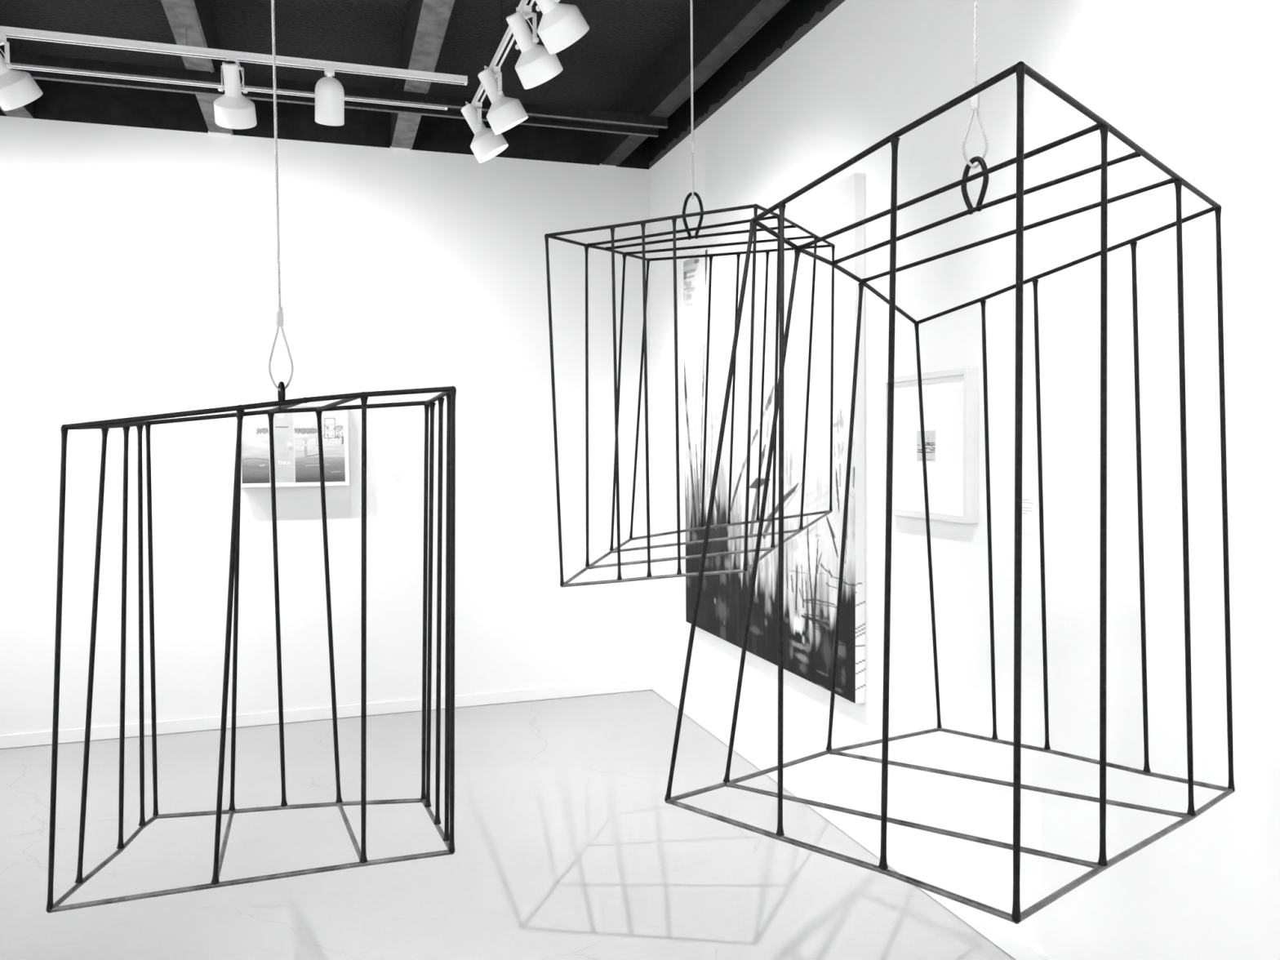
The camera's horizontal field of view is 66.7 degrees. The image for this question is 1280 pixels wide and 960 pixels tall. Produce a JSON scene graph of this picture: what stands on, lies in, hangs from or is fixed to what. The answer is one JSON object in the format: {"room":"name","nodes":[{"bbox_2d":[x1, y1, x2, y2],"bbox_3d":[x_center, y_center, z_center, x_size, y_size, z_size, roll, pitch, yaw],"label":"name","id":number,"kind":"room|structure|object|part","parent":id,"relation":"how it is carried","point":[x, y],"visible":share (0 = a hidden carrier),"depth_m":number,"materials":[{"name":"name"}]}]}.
{"room":"museum","nodes":[
{"label":"museum","id":0,"kind":"room"},
{"bbox_2d":[0,115,653,749],"bbox_3d":[-1.856,-0.272,5.729,4.300,3.355,0.150,-1,2,-18],"label":"wall","id":1,"kind":"structure","parent":0,"point":[139,265],"depth_m":5.61,"materials":[{"name":"white paint"}]},
{"bbox_2d":[0,537,1,559],"bbox_3d":[-3.435,0.366,5.159,0.075,0.120,0.003,-1,2,-18],"label":"wall label","id":2,"kind":"object","parent":1,"relation":"attached to","point":[0,537],"visible":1,"depth_m":5.17,"materials":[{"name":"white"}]},
{"bbox_2d":[0,40,33,118],"bbox_3d":[-2.083,-1.912,1.447,0.120,0.249,7.757,-1,2,-18],"label":"beam","id":3,"kind":"structure","parent":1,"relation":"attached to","point":[27,110],"depth_m":5.07,"materials":[{"name":"paint"}]},
{"bbox_2d":[160,0,233,135],"bbox_3d":[-1.153,-1.930,1.747,0.128,0.251,7.757,-1,2,-18],"label":"beam","id":4,"kind":"structure","parent":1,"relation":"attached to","point":[196,16],"depth_m":4.21,"materials":[{"name":"paint"}]},
{"bbox_2d":[235,401,349,487],"bbox_3d":[-1.970,-0.202,5.535,0.592,0.474,0.152,-1,2,-18],"label":"picture","id":5,"kind":"object","parent":1,"relation":"attached to","point":[295,436],"visible":0.86,"depth_m":5.47,"materials":[{"name":"white paper"}]},
{"bbox_2d":[0,79,648,168],"bbox_3d":[-1.872,-2.071,5.665,4.300,0.245,0.146,-1,2,-18],"label":"ceiling","id":6,"kind":"structure","parent":1,"relation":"attached to","point":[66,101],"depth_m":5.57,"materials":[{"name":"black paint"}]},
{"bbox_2d":[0,678,653,748],"bbox_3d":[-1.817,1.368,5.713,4.000,0.072,0.010,-1,2,-18],"label":"baseboard","id":7,"kind":"structure","parent":1,"relation":"attached to","point":[68,735],"depth_m":5.68,"materials":[{"name":"white paint"}]},
{"bbox_2d":[392,472,405,492],"bbox_3d":[-1.435,0.015,5.795,0.075,0.120,0.003,-1,2,-18],"label":"wall label","id":8,"kind":"object","parent":1,"relation":"attached to","point":[398,478],"visible":1,"depth_m":5.79,"materials":[{"name":"white paper"}]},
{"bbox_2d":[390,0,454,151],"bbox_3d":[-0.221,-1.949,2.048,0.124,0.251,7.757,-1,2,-18],"label":"beam","id":9,"kind":"structure","parent":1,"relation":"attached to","point":[427,20],"depth_m":4.39,"materials":[{"name":"paint"}]},
{"bbox_2d":[600,0,790,167],"bbox_3d":[0.993,-1.974,2.440,0.114,0.251,7.757,-1,2,-18],"label":"ceiling beam","id":10,"kind":"structure","parent":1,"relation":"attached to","point":[721,28],"depth_m":4.66,"materials":[{"name":"black paint"}]},
{"bbox_2d":[0,0,707,111],"bbox_3d":[-0.657,-2.126,1.899,4.300,0.120,8.053,-1,2,-18],"label":"ceiling","id":11,"kind":"structure","parent":0,"point":[624,39],"depth_m":4.73,"materials":[{"name":"black paint"}]},
{"bbox_2d":[0,26,467,85],"bbox_3d":[-2.004,-1.831,4.027,2.558,0.111,0.036,-1,2,-18],"label":"track","id":12,"kind":"object","parent":11,"relation":"attached to","point":[10,32],"visible":1,"depth_m":4.09,"materials":[{"name":"white metal"}]},
{"bbox_2d":[0,33,43,111],"bbox_3d":[-2.534,-1.624,3.888,0.168,0.286,0.248,0,2,24],"label":"track spotlight","id":13,"kind":"object","parent":12,"relation":"attached to","point":[18,88],"visible":1,"depth_m":3.86,"materials":[{"name":"white metal"}]},
{"bbox_3d":[-2.494,-1.637,3.841,0.015,0.019,0.019,0,2,21],"label":"knob","id":14,"kind":"part","parent":13,"relation":"part of","materials":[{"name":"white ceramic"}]},
{"bbox_2d":[213,57,257,128],"bbox_3d":[-1.732,-1.640,4.152,0.167,0.289,0.233,-1,2,-18],"label":"track spotlight","id":15,"kind":"object","parent":12,"relation":"attached to","point":[233,110],"visible":1,"depth_m":4.11,"materials":[{"name":"white metal"}]},
{"bbox_2d":[315,67,344,125],"bbox_3d":[-1.374,-1.678,4.298,0.126,0.229,0.179,-1,2,-18],"label":"track spotlight","id":16,"kind":"object","parent":12,"relation":"attached to","point":[329,91],"visible":1,"depth_m":4.25,"materials":[{"name":"white metal"}]},
{"bbox_2d":[267,0,293,391],"bbox_3d":[-0.758,-1.127,1.999,0.060,1.882,0.060,-1,2,-18],"label":"cable","id":17,"kind":"object","parent":11,"relation":"hanging from","point":[279,314],"visible":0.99,"depth_m":2.02,"materials":[{"name":"silver metal"}]},
{"bbox_2d":[46,381,456,913],"bbox_3d":[-0.726,0.294,1.986,0.762,0.996,0.415,-1,2,0],"label":"wire cage","id":18,"kind":"object","parent":17,"relation":"hanging from","point":[450,392],"visible":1,"depth_m":1.98,"materials":[{"name":"metal"}]},
{"bbox_3d":[-1.070,0.350,1.784,0.066,0.894,0.012,-1,2,0],"label":"corner rod","id":19,"kind":"part","parent":18,"relation":"part of","materials":[{"name":"metal"}]},
{"bbox_3d":[-1.081,0.341,1.919,0.015,0.894,0.101,0,2,22],"label":"upright rod","id":20,"kind":"part","parent":18,"relation":"part of","materials":[{"name":"metal"}]},
{"bbox_3d":[-1.094,0.780,2.001,0.013,0.030,0.412,-1,2,-1],"label":"rail","id":21,"kind":"part","parent":18,"relation":"part of","materials":[{"name":"metal"}]},
{"bbox_3d":[-1.072,-0.112,1.968,0.010,0.028,0.416,-1,2,-7],"label":"rail","id":22,"kind":"part","parent":18,"relation":"part of","materials":[{"name":"metal"}]},
{"bbox_3d":[-1.088,0.331,2.047,0.015,0.894,0.055,1,2,27],"label":"upright rod","id":23,"kind":"part","parent":18,"relation":"part of","materials":[{"name":"metal"}]},
{"bbox_3d":[-1.095,0.321,2.133,0.032,0.889,0.015,-2,3,-38],"label":"upright rod","id":24,"kind":"part","parent":18,"relation":"part of","materials":[{"name":"metal"}]},
{"bbox_3d":[-1.097,0.318,2.185,0.018,0.890,0.012,-1,2,0],"label":"corner rod","id":25,"kind":"part","parent":18,"relation":"part of","materials":[{"name":"metal"}]},
{"bbox_3d":[-0.770,0.315,1.815,0.081,0.898,0.032,-1,2,-18],"label":"upright rod","id":26,"kind":"part","parent":18,"relation":"part of","materials":[{"name":"metal"}]},
{"bbox_3d":[-0.906,0.302,2.178,0.054,0.895,0.015,0,2,1],"label":"upright rod","id":27,"kind":"part","parent":18,"relation":"part of","materials":[{"name":"metal"}]},
{"bbox_3d":[-0.728,0.757,1.837,0.745,0.081,0.010,-1,2,-6],"label":"rail","id":28,"kind":"part","parent":18,"relation":"part of","materials":[{"name":"metal"}]},
{"bbox_3d":[-0.700,-0.134,1.804,0.693,0.079,0.151,-1,2,-18],"label":"rail","id":29,"kind":"part","parent":18,"relation":"part of","materials":[{"name":"metal"}]},
{"bbox_3d":[-0.811,0.293,2.175,0.025,0.891,0.015,0,2,5],"label":"upright rod","id":30,"kind":"part","parent":18,"relation":"part of","materials":[{"name":"metal"}]},
{"bbox_3d":[-0.785,-0.149,2.157,0.639,0.049,0.010,0,2,2],"label":"rail","id":31,"kind":"part","parent":18,"relation":"part of","materials":[{"name":"metal"}]},
{"bbox_3d":[-0.791,0.741,2.190,0.622,0.051,0.010,0,2,2],"label":"rail","id":32,"kind":"part","parent":18,"relation":"part of","materials":[{"name":"metal"}]},
{"bbox_3d":[-0.695,0.286,2.170,0.043,0.886,0.015,0,2,3],"label":"upright rod","id":33,"kind":"part","parent":18,"relation":"part of","materials":[{"name":"metal"}]},
{"bbox_3d":[-0.523,0.287,1.841,0.033,0.894,0.015,0,2,2],"label":"upright rod","id":34,"kind":"part","parent":18,"relation":"part of","materials":[{"name":"metal"}]},
{"bbox_3d":[-0.478,0.274,2.163,0.035,0.889,0.012,0,2,0],"label":"corner rod","id":35,"kind":"part","parent":18,"relation":"part of","materials":[{"name":"metal"}]},
{"bbox_3d":[-0.454,0.274,2.102,0.046,0.889,0.015,1,2,27],"label":"upright rod","id":36,"kind":"part","parent":18,"relation":"part of","materials":[{"name":"metal"}]},
{"bbox_3d":[-0.424,0.718,2.027,0.010,0.022,0.339,-1,2,-22],"label":"rail","id":37,"kind":"part","parent":18,"relation":"part of","materials":[{"name":"metal"}]},
{"bbox_3d":[-0.412,0.273,1.996,0.042,0.890,0.015,0,2,25],"label":"upright rod","id":38,"kind":"part","parent":18,"relation":"part of","materials":[{"name":"metal"}]},
{"bbox_3d":[-0.412,-0.172,1.994,0.010,0.024,0.337,-1,2,-21],"label":"rail","id":39,"kind":"part","parent":18,"relation":"part of","materials":[{"name":"metal"}]},
{"bbox_3d":[-0.376,0.273,1.903,0.038,0.890,0.015,0,2,25],"label":"upright rod","id":40,"kind":"part","parent":18,"relation":"part of","materials":[{"name":"metal"}]},
{"bbox_3d":[-0.359,0.272,1.858,0.028,0.891,0.012,-1,2,0],"label":"corner rod","id":41,"kind":"part","parent":18,"relation":"part of","materials":[{"name":"metal"}]},
{"bbox_2d":[471,0,534,106],"bbox_3d":[0.225,-1.890,1.760,0.043,0.356,6.555,-1,2,-19],"label":"track","id":42,"kind":"object","parent":11,"relation":"attached to","point":[506,42],"visible":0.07,"depth_m":4.07,"materials":[{"name":"white metal"}]},
{"bbox_2d":[461,101,508,163],"bbox_3d":[-0.749,-1.673,4.686,0.225,0.278,0.167,-1,2,-18],"label":"track spotlight","id":43,"kind":"object","parent":42,"relation":"attached to","point":[485,144],"visible":0.95,"depth_m":4.63,"materials":[{"name":"white metal"}]},
{"bbox_2d":[477,66,528,134],"bbox_3d":[-0.602,-1.657,4.261,0.221,0.282,0.172,-1,2,-18],"label":"track spotlight","id":44,"kind":"object","parent":42,"relation":"attached to","point":[504,113],"visible":1,"depth_m":4.20,"materials":[{"name":"white metal"}]},
{"bbox_2d":[506,4,563,88],"bbox_3d":[-0.406,-1.633,3.697,0.226,0.293,0.190,-1,2,-18],"label":"track spotlight","id":45,"kind":"object","parent":42,"relation":"attached to","point":[535,66],"visible":0.98,"depth_m":3.64,"materials":[{"name":"white metal"}]},
{"bbox_3d":[-0.387,-1.643,3.627,0.015,0.019,0.019,1,3,39],"label":"knob","id":46,"kind":"part","parent":45,"relation":"part of","materials":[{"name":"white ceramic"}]},
{"bbox_2d":[535,0,589,54],"bbox_3d":[-0.297,-1.627,3.381,0.241,0.284,0.189,-1,2,-18],"label":"track spotlight","id":47,"kind":"object","parent":42,"relation":"attached to","point":[561,25],"visible":1,"depth_m":3.33,"materials":[{"name":"white metal"}]},
{"bbox_2d":[689,0,694,199],"bbox_3d":[0.135,-1.422,2.564,0.060,1.348,0.060,-1,2,-18],"label":"cable","id":48,"kind":"object","parent":11,"relation":"hanging from","point":[692,144],"visible":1,"depth_m":2.58,"materials":[{"name":"silver metal"}]},
{"bbox_2d":[544,191,835,587],"bbox_3d":[0.177,-0.262,2.683,0.530,1.015,0.941,0,2,24],"label":"wire cage","id":49,"kind":"object","parent":48,"relation":"hanging from","point":[617,549],"visible":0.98,"depth_m":2.50,"materials":[{"name":"metal"}]},
{"bbox_3d":[-0.207,-0.165,2.352,0.038,0.846,0.010,-1,2,0],"label":"corner rod","id":50,"kind":"part","parent":49,"relation":"part of","materials":[{"name":"metal"}]},
{"bbox_3d":[-0.138,-0.189,2.524,0.013,0.836,0.024,1,3,33],"label":"upright rod","id":51,"kind":"part","parent":49,"relation":"part of","materials":[{"name":"metal"}]},
{"bbox_3d":[-0.100,-0.616,2.590,0.009,0.044,0.574,1,2,26],"label":"rail","id":52,"kind":"part","parent":49,"relation":"part of","materials":[{"name":"metal"}]},
{"bbox_3d":[-0.109,0.216,2.620,0.009,0.071,0.541,0,2,18],"label":"rail","id":53,"kind":"part","parent":49,"relation":"part of","materials":[{"name":"metal"}]},
{"bbox_3d":[-0.057,-0.179,2.321,0.021,0.845,0.013,-1,2,-2],"label":"upright rod","id":54,"kind":"part","parent":49,"relation":"part of","materials":[{"name":"metal"}]},
{"bbox_3d":[-0.061,-0.215,2.709,0.062,0.830,0.013,-2,2,-29],"label":"upright rod","id":55,"kind":"part","parent":49,"relation":"part of","materials":[{"name":"metal"}]},
{"bbox_3d":[-0.001,-0.234,2.857,0.068,0.820,0.010,-1,2,0],"label":"corner rod","id":56,"kind":"part","parent":49,"relation":"part of","materials":[{"name":"metal"}]},
{"bbox_3d":[0.015,-0.187,2.307,0.020,0.843,0.013,0,2,10],"label":"upright rod","id":57,"kind":"part","parent":49,"relation":"part of","materials":[{"name":"metal"}]},
{"bbox_3d":[0.021,-0.610,2.289,0.510,0.053,0.009,0,2,11],"label":"rail","id":58,"kind":"part","parent":49,"relation":"part of","materials":[{"name":"metal"}]},
{"bbox_3d":[0.028,0.235,2.320,0.455,0.054,0.009,0,2,12],"label":"rail","id":59,"kind":"part","parent":49,"relation":"part of","materials":[{"name":"metal"}]},
{"bbox_3d":[0.087,-0.195,2.292,0.019,0.843,0.013,1,2,26],"label":"upright rod","id":60,"kind":"part","parent":49,"relation":"part of","materials":[{"name":"metal"}]},
{"bbox_3d":[0.199,-0.262,2.907,0.044,0.813,0.013,0,2,5],"label":"upright rod","id":61,"kind":"part","parent":49,"relation":"part of","materials":[{"name":"metal"}]},
{"bbox_3d":[0.283,0.136,2.946,0.647,0.076,0.009,-1,2,-14],"label":"rail","id":62,"kind":"part","parent":49,"relation":"part of","materials":[{"name":"metal"}]},
{"bbox_3d":[0.282,-0.272,2.928,0.046,0.816,0.013,0,2,1],"label":"upright rod","id":63,"kind":"part","parent":49,"relation":"part of","materials":[{"name":"metal"}]},
{"bbox_3d":[0.309,-0.683,2.916,0.599,0.076,0.009,-1,2,-15],"label":"rail","id":64,"kind":"part","parent":49,"relation":"part of","materials":[{"name":"metal"}]},
{"bbox_3d":[0.257,-0.210,2.257,0.038,0.845,0.010,-1,2,0],"label":"corner rod","id":65,"kind":"part","parent":49,"relation":"part of","materials":[{"name":"metal"}]},
{"bbox_3d":[0.372,-0.283,2.950,0.046,0.819,0.013,-1,2,-2],"label":"upright rod","id":66,"kind":"part","parent":49,"relation":"part of","materials":[{"name":"metal"}]},
{"bbox_3d":[0.343,-0.241,2.451,0.013,0.834,0.045,-2,2,-30],"label":"upright rod","id":67,"kind":"part","parent":49,"relation":"part of","materials":[{"name":"metal"}]},
{"bbox_3d":[0.418,0.155,2.647,0.012,0.093,0.837,0,2,25],"label":"rail","id":68,"kind":"part","parent":49,"relation":"part of","materials":[{"name":"metal"}]},
{"bbox_3d":[0.431,-0.677,2.615,0.010,0.068,0.829,0,2,24],"label":"rail","id":69,"kind":"part","parent":49,"relation":"part of","materials":[{"name":"metal"}]},
{"bbox_3d":[0.477,-0.278,2.750,0.013,0.835,0.125,1,3,33],"label":"upright rod","id":70,"kind":"part","parent":49,"relation":"part of","materials":[{"name":"metal"}]},
{"bbox_3d":[0.594,-0.312,3.005,0.019,0.820,0.010,-1,2,0],"label":"corner rod","id":71,"kind":"part","parent":49,"relation":"part of","materials":[{"name":"metal"}]},
{"bbox_2d":[961,0,987,168],"bbox_3d":[0.607,-1.321,1.754,0.060,1.500,0.060,-1,2,-18],"label":"cable","id":72,"kind":"object","parent":11,"relation":"hanging from","point":[975,100],"visible":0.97,"depth_m":1.77,"materials":[{"name":"silver metal"}]},
{"bbox_2d":[664,61,1235,924],"bbox_3d":[0.618,0.042,1.898,1.068,1.276,0.792,-2,3,-42],"label":"wire cage","id":73,"kind":"object","parent":72,"relation":"hanging from","point":[1020,68],"visible":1,"depth_m":1.68,"materials":[{"name":"metal"}]},
{"bbox_3d":[0.131,0.064,1.826,0.179,1.093,0.012,-1,2,0],"label":"corner rod","id":74,"kind":"part","parent":73,"relation":"part of","materials":[{"name":"metal"}]},
{"bbox_3d":[0.246,0.074,1.958,0.170,1.078,0.015,-1,2,-12],"label":"upright rod","id":75,"kind":"part","parent":73,"relation":"part of","materials":[{"name":"metal"}]},
{"bbox_3d":[0.242,0.052,1.666,0.015,1.080,0.162,0,2,11],"label":"upright rod","id":76,"kind":"part","parent":73,"relation":"part of","materials":[{"name":"metal"}]},
{"bbox_3d":[0.416,0.630,2.191,1.011,0.083,0.012,-2,3,-43],"label":"rail","id":77,"kind":"part","parent":73,"relation":"part of","materials":[{"name":"metal"}]},
{"bbox_3d":[0.462,-0.443,2.149,0.015,0.120,0.858,1,3,36],"label":"rail","id":78,"kind":"part","parent":73,"relation":"part of","materials":[{"name":"metal"}]},
{"bbox_3d":[0.273,0.593,1.560,0.011,0.060,0.731,-2,3,-38],"label":"rail","id":79,"kind":"part","parent":73,"relation":"part of","materials":[{"name":"metal"}]},
{"bbox_3d":[0.465,0.084,2.201,0.102,1.065,0.014,-1,2,-21],"label":"upright rod","id":80,"kind":"part","parent":73,"relation":"part of","materials":[{"name":"metal"}]},
{"bbox_3d":[0.346,-0.504,1.519,0.011,0.072,0.643,-2,2,-26],"label":"rail","id":81,"kind":"part","parent":73,"relation":"part of","materials":[{"name":"metal"}]},
{"bbox_3d":[0.371,0.034,1.446,0.014,1.094,0.063,1,3,34],"label":"upright rod","id":82,"kind":"part","parent":73,"relation":"part of","materials":[{"name":"metal"}]},
{"bbox_3d":[0.746,0.124,2.515,0.073,1.055,0.012,-1,2,0],"label":"corner rod","id":83,"kind":"part","parent":73,"relation":"part of","materials":[{"name":"metal"}]},
{"bbox_3d":[0.840,0.103,2.338,0.063,1.067,0.015,-2,2,-30],"label":"upright rod","id":84,"kind":"part","parent":73,"relation":"part of","materials":[{"name":"metal"}]},
{"bbox_3d":[0.488,0.025,1.253,0.012,1.103,0.012,-1,2,-18],"label":"corner rod","id":85,"kind":"part","parent":73,"relation":"part of","materials":[{"name":"metal"}]},
{"bbox_3d":[0.910,0.085,2.204,0.060,1.076,0.015,-1,2,-24],"label":"upright rod","id":86,"kind":"part","parent":73,"relation":"part of","materials":[{"name":"metal"}]},
{"bbox_3d":[0.895,-0.456,2.155,0.011,0.139,0.781,-2,2,-29],"label":"rail","id":87,"kind":"part","parent":73,"relation":"part of","materials":[{"name":"metal"}]},
{"bbox_3d":[0.955,0.621,2.195,0.010,0.090,0.771,-2,2,-27],"label":"rail","id":88,"kind":"part","parent":73,"relation":"part of","materials":[{"name":"metal"}]},
{"bbox_3d":[0.688,0.029,1.442,0.016,1.104,0.023,-1,2,-18],"label":"upright rod","id":89,"kind":"part","parent":73,"relation":"part of","materials":[{"name":"metal"}]},
{"bbox_3d":[0.781,-0.518,1.524,0.842,0.053,0.010,-3,3,-44],"label":"rail","id":90,"kind":"part","parent":73,"relation":"part of","materials":[{"name":"metal"}]},
{"bbox_3d":[0.811,0.584,1.564,0.871,0.053,0.011,-2,3,-42],"label":"rail","id":91,"kind":"part","parent":73,"relation":"part of","materials":[{"name":"metal"}]},
{"bbox_3d":[1.024,0.061,1.988,0.056,1.094,0.015,-1,2,-7],"label":"upright rod","id":92,"kind":"part","parent":73,"relation":"part of","materials":[{"name":"metal"}]},
{"bbox_3d":[0.943,0.039,1.682,0.056,1.108,0.015,-1,2,-11],"label":"upright rod","id":93,"kind":"part","parent":73,"relation":"part of","materials":[{"name":"metal"}]},
{"bbox_3d":[1.104,0.041,1.835,0.051,1.104,0.012,-1,2,0],"label":"corner rod","id":94,"kind":"part","parent":73,"relation":"part of","materials":[{"name":"metal"}]},
{"bbox_2d":[0,689,1015,959],"bbox_3d":[-0.624,1.592,2.036,4.300,0.120,8.053,-1,2,-18],"label":"floor","id":95,"kind":"structure","parent":0,"point":[569,845],"depth_m":3.81,"materials":[{"name":"concrete"}]},
{"bbox_2d":[648,0,1279,959],"bbox_3d":[1.357,-0.183,2.538,0.150,3.355,7.903,-1,2,-18],"label":"wall","id":96,"kind":"structure","parent":0,"point":[1195,84],"depth_m":2.79,"materials":[{"name":"white paint"}]},
{"bbox_2d":[648,0,844,168],"bbox_3d":[1.343,-1.982,2.474,0.146,0.245,7.907,-1,2,-18],"label":"trim","id":97,"kind":"structure","parent":96,"relation":"attached to","point":[797,18],"depth_m":4.80,"materials":[{"name":"black paint"}]},
{"bbox_2d":[683,173,865,703],"bbox_3d":[0.567,-0.183,4.668,0.046,2.056,1.880,-1,2,-18],"label":"canvas","id":98,"kind":"object","parent":96,"relation":"attached to","point":[811,557],"visible":0.8,"depth_m":4.29,"materials":[{"name":"fabric"}]},
{"bbox_2d":[652,679,1050,959],"bbox_3d":[1.274,1.454,2.640,0.010,0.072,7.743,-1,2,-18],"label":"baseboard","id":99,"kind":"structure","parent":96,"relation":"attached to","point":[1013,945],"depth_m":3.77,"materials":[{"name":"white paint"}]},
{"bbox_2d":[883,368,978,523],"bbox_3d":[0.993,-0.117,3.351,0.046,0.498,0.490,-1,2,-18],"label":"framed print","id":100,"kind":"object","parent":96,"relation":"attached to","point":[950,398],"visible":0.87,"depth_m":3.30,"materials":[{"name":"white paint"}]},
{"bbox_2d":[916,430,935,461],"bbox_3d":[0.988,-0.117,3.357,0.001,0.106,0.107,-1,2,-18],"label":"print","id":101,"kind":"object","parent":100,"relation":"attached to","point":[930,435],"depth_m":3.35},
{"bbox_2d":[1022,495,1037,537],"bbox_3d":[1.163,0.108,2.909,0.003,0.120,0.075,-1,2,-18],"label":"wall label","id":102,"kind":"object","parent":96,"relation":"attached to","point":[1029,504],"visible":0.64,"depth_m":2.90,"materials":[{"name":"white paper"}]},
{"bbox_3d":[-2.591,-0.101,1.263,0.150,3.355,7.903,-1,2,-18],"label":"wall","id":103,"kind":"structure","parent":0,"visible":0},
{"bbox_2d":[10,65,447,110],"bbox_3d":[-2.203,-1.867,4.520,2.583,0.032,0.036,-1,2,-18],"label":"track","id":104,"kind":"object","parent":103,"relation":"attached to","point":[13,66],"visible":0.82,"depth_m":4.55,"materials":[{"name":"white metal"}]},
{"bbox_2d":[0,50,667,137],"bbox_3d":[-1.680,-1.891,4.734,3.788,0.050,0.180,-1,2,-18],"label":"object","id":105,"kind":"structure","parent":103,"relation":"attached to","point":[539,115],"depth_m":4.75,"materials":[{"name":"black paint"}]}
]}

